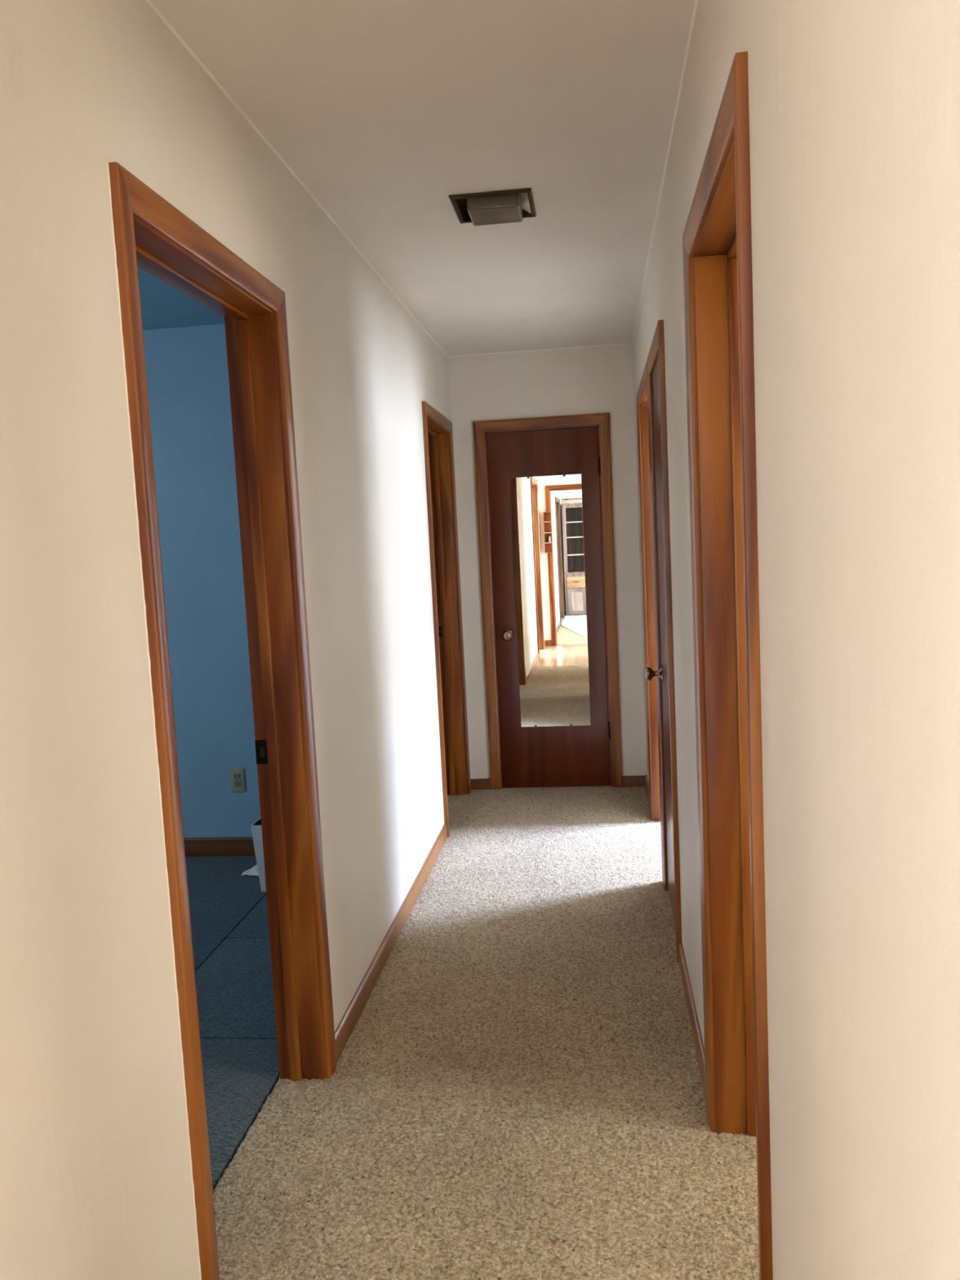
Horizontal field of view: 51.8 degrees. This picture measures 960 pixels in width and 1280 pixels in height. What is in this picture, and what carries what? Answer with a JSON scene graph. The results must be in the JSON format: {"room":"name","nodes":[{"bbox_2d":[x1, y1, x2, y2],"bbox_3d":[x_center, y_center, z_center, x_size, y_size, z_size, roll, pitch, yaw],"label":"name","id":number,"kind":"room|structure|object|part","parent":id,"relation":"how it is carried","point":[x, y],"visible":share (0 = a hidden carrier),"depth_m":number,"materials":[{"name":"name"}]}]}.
{"room":"home hallway","nodes":[
{"label":"home hallway","id":0,"kind":"room"},
{"bbox_2d":[142,324,260,837],"bbox_3d":[-1.948,-0.167,4.676,3.180,2.490,0.063,-2,6,7],"label":"wall","id":1,"kind":"structure","parent":0,"point":[187,371],"depth_m":4.55,"materials":[{"name":"paint"}]},
{"bbox_2d":[183,836,255,856],"bbox_3d":[-1.898,1.008,4.758,3.175,0.097,0.012,-2,6,7],"label":"baseboard","id":2,"kind":"structure","parent":1,"relation":"attached to","point":[229,846],"depth_m":4.67,"materials":[{"name":"brown wood"}]},
{"bbox_2d":[230,768,245,791],"bbox_3d":[-1.137,0.658,4.632,0.066,0.114,0.009,-2,6,7],"label":"wall outlet","id":3,"kind":"object","parent":1,"relation":"attached to","point":[237,775],"visible":1,"depth_m":4.63,"materials":[{"name":"beige plastic"}]},
{"bbox_2d":[233,773,240,779],"bbox_3d":[-1.138,0.639,4.628,0.034,0.028,0.004,-2,6,7],"label":"receptacle","id":4,"kind":"object","parent":3,"relation":"attached to","point":[236,775],"depth_m":4.63,"materials":[{"name":"beige plastic"}]},
{"bbox_2d":[234,781,241,786],"bbox_3d":[-1.137,0.677,4.632,0.034,0.028,0.004,-2,6,7],"label":"receptacle","id":5,"kind":"object","parent":3,"relation":"attached to","point":[237,784],"depth_m":4.63,"materials":[{"name":"beige plastic"}]},
{"bbox_2d":[0,0,450,1279],"bbox_3d":[-0.590,0.025,2.118,0.120,2.490,7.261,-2,6,7],"label":"wall","id":6,"kind":"structure","parent":0,"point":[95,1176],"depth_m":1.61,"materials":[{"name":"beige paint"}]},
{"bbox_2d":[106,161,337,1279],"bbox_3d":[-0.568,0.201,2.191,0.143,2.089,0.896,-2,6,7],"label":"door frame","id":7,"kind":"structure","parent":6,"relation":"attached to","point":[150,234],"depth_m":2.50,"materials":[{"name":"brown wood"}]},
{"bbox_3d":[-0.555,0.242,1.772,0.018,2.089,0.060,-2,6,7],"label":"casing","id":8,"kind":"part","parent":7,"relation":"part of","materials":[{"name":"brown wood"}]},
{"bbox_3d":[-0.556,-0.810,2.082,0.018,0.060,0.894,-2,6,7],"label":"head casing","id":9,"kind":"part","parent":7,"relation":"part of","materials":[{"name":"brown wood"}]},
{"bbox_3d":[-0.571,0.294,2.588,0.035,0.064,0.002,-2,6,7],"label":"strike plate","id":10,"kind":"part","parent":7,"relation":"part of","materials":[{"name":"black metal"}]},
{"bbox_3d":[-0.457,0.154,2.596,0.018,2.089,0.060,-2,6,7],"label":"casing","id":11,"kind":"part","parent":7,"relation":"part of","materials":[{"name":"brown wood"}]},
{"bbox_2d":[145,0,448,356],"bbox_3d":[-0.588,-1.192,1.988,0.005,0.005,7.021,-2,6,7],"label":"trim","id":12,"kind":"structure","parent":6,"relation":"attached to","point":[160,15],"depth_m":2.43,"materials":[{"name":"white paint"}]},
{"bbox_2d":[334,823,447,1062],"bbox_3d":[-0.286,1.039,3.757,0.012,0.080,2.086,-2,6,7],"label":"baseboard","id":13,"kind":"structure","parent":6,"relation":"attached to","point":[343,1032],"depth_m":3.37,"materials":[{"name":"brown wood"}]},
{"bbox_2d":[422,400,471,837],"bbox_3d":[-0.220,-0.114,5.120,0.138,2.089,0.865,-2,6,7],"label":"door frame","id":14,"kind":"structure","parent":6,"relation":"attached to","point":[437,431],"depth_m":5.46,"materials":[{"name":"brown wood"}]},
{"bbox_3d":[-0.207,-0.073,4.715,0.018,2.089,0.060,-2,6,7],"label":"casing","id":15,"kind":"part","parent":14,"relation":"part of","materials":[{"name":"brown wood"}]},
{"bbox_3d":[-0.210,-1.124,5.010,0.018,0.060,0.865,-2,6,7],"label":"head casing","id":16,"kind":"part","parent":14,"relation":"part of","materials":[{"name":"brown wood"}]},
{"bbox_3d":[-0.221,-0.046,5.498,0.030,0.055,0.002,-2,6,7],"label":"strike plate","id":17,"kind":"part","parent":14,"relation":"part of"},
{"bbox_3d":[-0.114,-0.159,5.510,0.018,2.089,0.060,-2,6,7],"label":"casing","id":18,"kind":"part","parent":14,"relation":"part of","materials":[{"name":"brown wood"}]},
{"bbox_2d":[137,0,694,355],"bbox_3d":[-0.192,-1.046,-0.165,8.300,0.100,13.050,-2,6,7],"label":"ceiling","id":19,"kind":"structure","parent":0,"point":[385,111],"depth_m":2.49,"materials":[{"name":"paint"}]},
{"bbox_2d":[448,187,536,226],"bbox_3d":[0.042,-1.333,3.020,0.244,0.085,0.244,-2,6,7],"label":"ceiling light","id":20,"kind":"object","parent":19,"relation":"attached to","point":[510,206],"visible":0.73,"depth_m":2.96,"materials":[{"name":"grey metal"}]},
{"bbox_2d":[466,193,522,226],"bbox_3d":[0.046,-1.324,3.004,0.156,0.070,0.152,-2,6,7],"label":"diffuser","id":21,"kind":"object","parent":20,"relation":"attached to","point":[505,208],"depth_m":2.95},
{"bbox_3d":[0.131,-1.350,3.007,0.035,0.040,0.212,-2,6,7],"label":"reflector panel","id":22,"kind":"part","parent":20,"relation":"part of","materials":[{"name":"silver metal"}]},
{"bbox_2d":[185,785,759,1279],"bbox_3d":[-1.379,1.186,3.263,4.652,0.030,5.372,-2,6,7],"label":"floor","id":23,"kind":"structure","parent":0,"point":[517,1092],"depth_m":2.59,"materials":[{"name":"beige carpet"}]},
{"bbox_2d":[240,864,258,875],"bbox_3d":[-0.989,1.018,4.398,0.135,0.042,0.120,-2,6,7],"label":"paper sheet","id":24,"kind":"object","parent":23,"relation":"on","point":[254,870],"visible":0.34,"depth_m":4.39,"materials":[{"name":"white paper"}]},
{"bbox_2d":[250,817,266,891],"bbox_3d":[-0.789,0.900,4.238,0.300,0.287,0.233,-2,6,7],"label":"cardboard box","id":25,"kind":"object","parent":23,"relation":"on","point":[256,829],"visible":0.16,"depth_m":4.14,"materials":[{"name":"white cardboard"}]},
{"bbox_2d":[447,343,646,778],"bbox_3d":[0.389,-0.374,5.576,1.014,2.490,0.120,-2,6,7],"label":"wall","id":26,"kind":"structure","parent":0,"point":[600,379],"depth_m":5.46,"materials":[{"name":"beige paint"}]},
{"bbox_2d":[470,778,491,790],"bbox_3d":[0.000,0.834,5.684,0.128,0.070,0.012,-2,6,7],"label":"baseboard","id":27,"kind":"structure","parent":26,"relation":"attached to","point":[476,784],"depth_m":5.68,"materials":[{"name":"brown wood"}]},
{"bbox_2d":[447,342,631,357],"bbox_3d":[0.321,-1.582,5.391,1.014,0.005,0.005,-2,6,7],"label":"trim","id":28,"kind":"structure","parent":26,"relation":"attached to","point":[628,343],"depth_m":5.39,"materials":[{"name":"white paint"}]},
{"bbox_2d":[473,413,622,789],"bbox_3d":[0.392,-0.191,5.586,0.749,2.089,0.138,-2,6,7],"label":"door frame","id":29,"kind":"structure","parent":26,"relation":"attached to","point":[601,420],"depth_m":5.50,"materials":[{"name":"brown wood"}]},
{"bbox_3d":[0.043,-0.172,5.568,0.060,2.089,0.018,-2,6,7],"label":"casing","id":30,"kind":"part","parent":29,"relation":"part of","materials":[{"name":"brown wood"}]},
{"bbox_3d":[0.335,-1.193,5.424,0.749,0.060,0.018,-2,6,7],"label":"head casing","id":31,"kind":"part","parent":29,"relation":"part of","materials":[{"name":"brown wood"}]},
{"bbox_3d":[0.727,-0.198,5.485,0.060,2.089,0.018,-2,6,7],"label":"casing","id":32,"kind":"part","parent":29,"relation":"part of","materials":[{"name":"brown wood"}]},
{"bbox_2d":[486,426,610,787],"bbox_3d":[0.390,-0.158,5.521,0.623,2.004,0.102,-2,6,7],"label":"door","id":33,"kind":"structure","parent":26,"relation":"in","point":[563,755],"depth_m":5.54,"materials":[{"name":"brown wood"}]},
{"bbox_3d":[0.151,-0.026,5.545,0.062,0.062,0.066,-2,6,7],"label":"knob","id":34,"kind":"part","parent":33,"relation":"part of","materials":[{"name":"brown metal"}]},
{"bbox_2d":[510,473,591,727],"bbox_3d":[0.396,-0.209,5.523,0.395,1.412,0.012,-2,6,7],"label":"mirror","id":35,"kind":"object","parent":33,"relation":"attached to","point":[547,511],"visible":1,"depth_m":5.52,"materials":[{"name":"silver mirror"}]},
{"bbox_2d":[622,775,644,786],"bbox_3d":[0.874,0.802,5.578,0.137,0.070,0.012,-2,6,7],"label":"baseboard","id":36,"kind":"structure","parent":26,"relation":"attached to","point":[628,780],"depth_m":5.57,"materials":[{"name":"brown wood"}]},
{"bbox_2d":[632,0,959,1279],"bbox_3d":[0.655,-0.125,2.998,0.120,2.490,5.201,-2,6,7],"label":"wall","id":37,"kind":"structure","parent":0,"point":[854,105],"depth_m":0.93,"materials":[{"name":"beige paint"}]},
{"bbox_2d":[644,773,649,808],"bbox_3d":[0.899,0.828,5.261,0.012,0.080,0.614,-2,6,7],"label":"baseboard","id":38,"kind":"structure","parent":37,"relation":"attached to","point":[646,784],"depth_m":5.34,"materials":[{"name":"brown wood"}]},
{"bbox_2d":[635,320,681,963],"bbox_3d":[0.772,-0.050,4.010,0.138,2.089,1.700,-2,6,7],"label":"door frame","id":39,"kind":"structure","parent":37,"relation":"attached to","point":[656,352],"depth_m":3.86,"materials":[{"name":"brown wood"}]},
{"bbox_3d":[0.705,-1.094,4.270,0.018,0.060,0.980,-2,6,7],"label":"head casing","id":40,"kind":"part","parent":39,"relation":"part of","materials":[{"name":"brown wood"}]},
{"bbox_3d":[0.808,-0.135,4.827,0.018,2.089,0.060,-2,6,7],"label":"casing","id":41,"kind":"part","parent":39,"relation":"part of","materials":[{"name":"brown wood"}]},
{"bbox_3d":[0.606,-1.004,3.431,0.018,0.060,0.720,-2,6,7],"label":"head casing","id":42,"kind":"part","parent":39,"relation":"part of","materials":[{"name":"brown wood"}]},
{"bbox_3d":[0.701,-0.037,3.918,0.018,2.089,0.060,-2,6,7],"label":"casing","id":43,"kind":"part","parent":39,"relation":"part of","materials":[{"name":"brown wood"}]},
{"bbox_3d":[0.694,-0.031,3.859,0.018,2.089,0.060,-2,6,7],"label":"casing","id":44,"kind":"part","parent":39,"relation":"part of","materials":[{"name":"brown wood"}]},
{"bbox_3d":[0.617,0.039,3.207,0.018,2.089,0.060,-2,6,7],"label":"casing","id":45,"kind":"part","parent":39,"relation":"part of","materials":[{"name":"brown wood"}]},
{"bbox_2d":[644,359,675,926],"bbox_3d":[0.649,0.031,3.532,0.101,2.004,0.594,-2,6,7],"label":"door","id":46,"kind":"structure","parent":37,"relation":"in","point":[662,673],"depth_m":3.63,"materials":[{"name":"brown wood"}]},
{"bbox_3d":[0.664,0.129,3.773,0.066,0.062,0.062,-2,6,7],"label":"knob","id":47,"kind":"part","parent":46,"relation":"part of","materials":[{"name":"brown metal"}]},
{"bbox_2d":[631,0,697,343],"bbox_3d":[0.526,-1.331,2.823,0.005,0.005,5.081,-2,6,7],"label":"trim","id":48,"kind":"structure","parent":37,"relation":"attached to","point":[695,1],"depth_m":2.53,"materials":[{"name":"white paint"}]},
{"bbox_2d":[678,942,706,1101],"bbox_3d":[0.614,1.087,2.843,0.012,0.080,0.883,-2,6,7],"label":"baseboard","id":49,"kind":"structure","parent":37,"relation":"attached to","point":[696,1033],"depth_m":2.81,"materials":[{"name":"brown wood"}]},
{"bbox_2d":[682,51,773,1279],"bbox_3d":[0.521,0.178,1.881,0.138,2.089,0.846,-2,6,7],"label":"door frame","id":50,"kind":"structure","parent":37,"relation":"attached to","point":[717,237],"depth_m":2.18,"materials":[{"name":"brown wood"}]},
{"bbox_3d":[0.507,0.139,2.276,0.018,2.089,0.060,-2,6,7],"label":"casing","id":51,"kind":"part","parent":50,"relation":"part of","materials":[{"name":"brown wood"}]},
{"bbox_3d":[0.412,-0.828,1.786,0.018,0.060,0.846,-2,6,7],"label":"head casing","id":52,"kind":"part","parent":50,"relation":"part of","materials":[{"name":"brown wood"}]},
{"bbox_3d":[0.415,0.222,1.500,0.018,2.089,0.060,-2,6,7],"label":"casing","id":53,"kind":"part","parent":50,"relation":"part of","materials":[{"name":"brown wood"}]}
]}

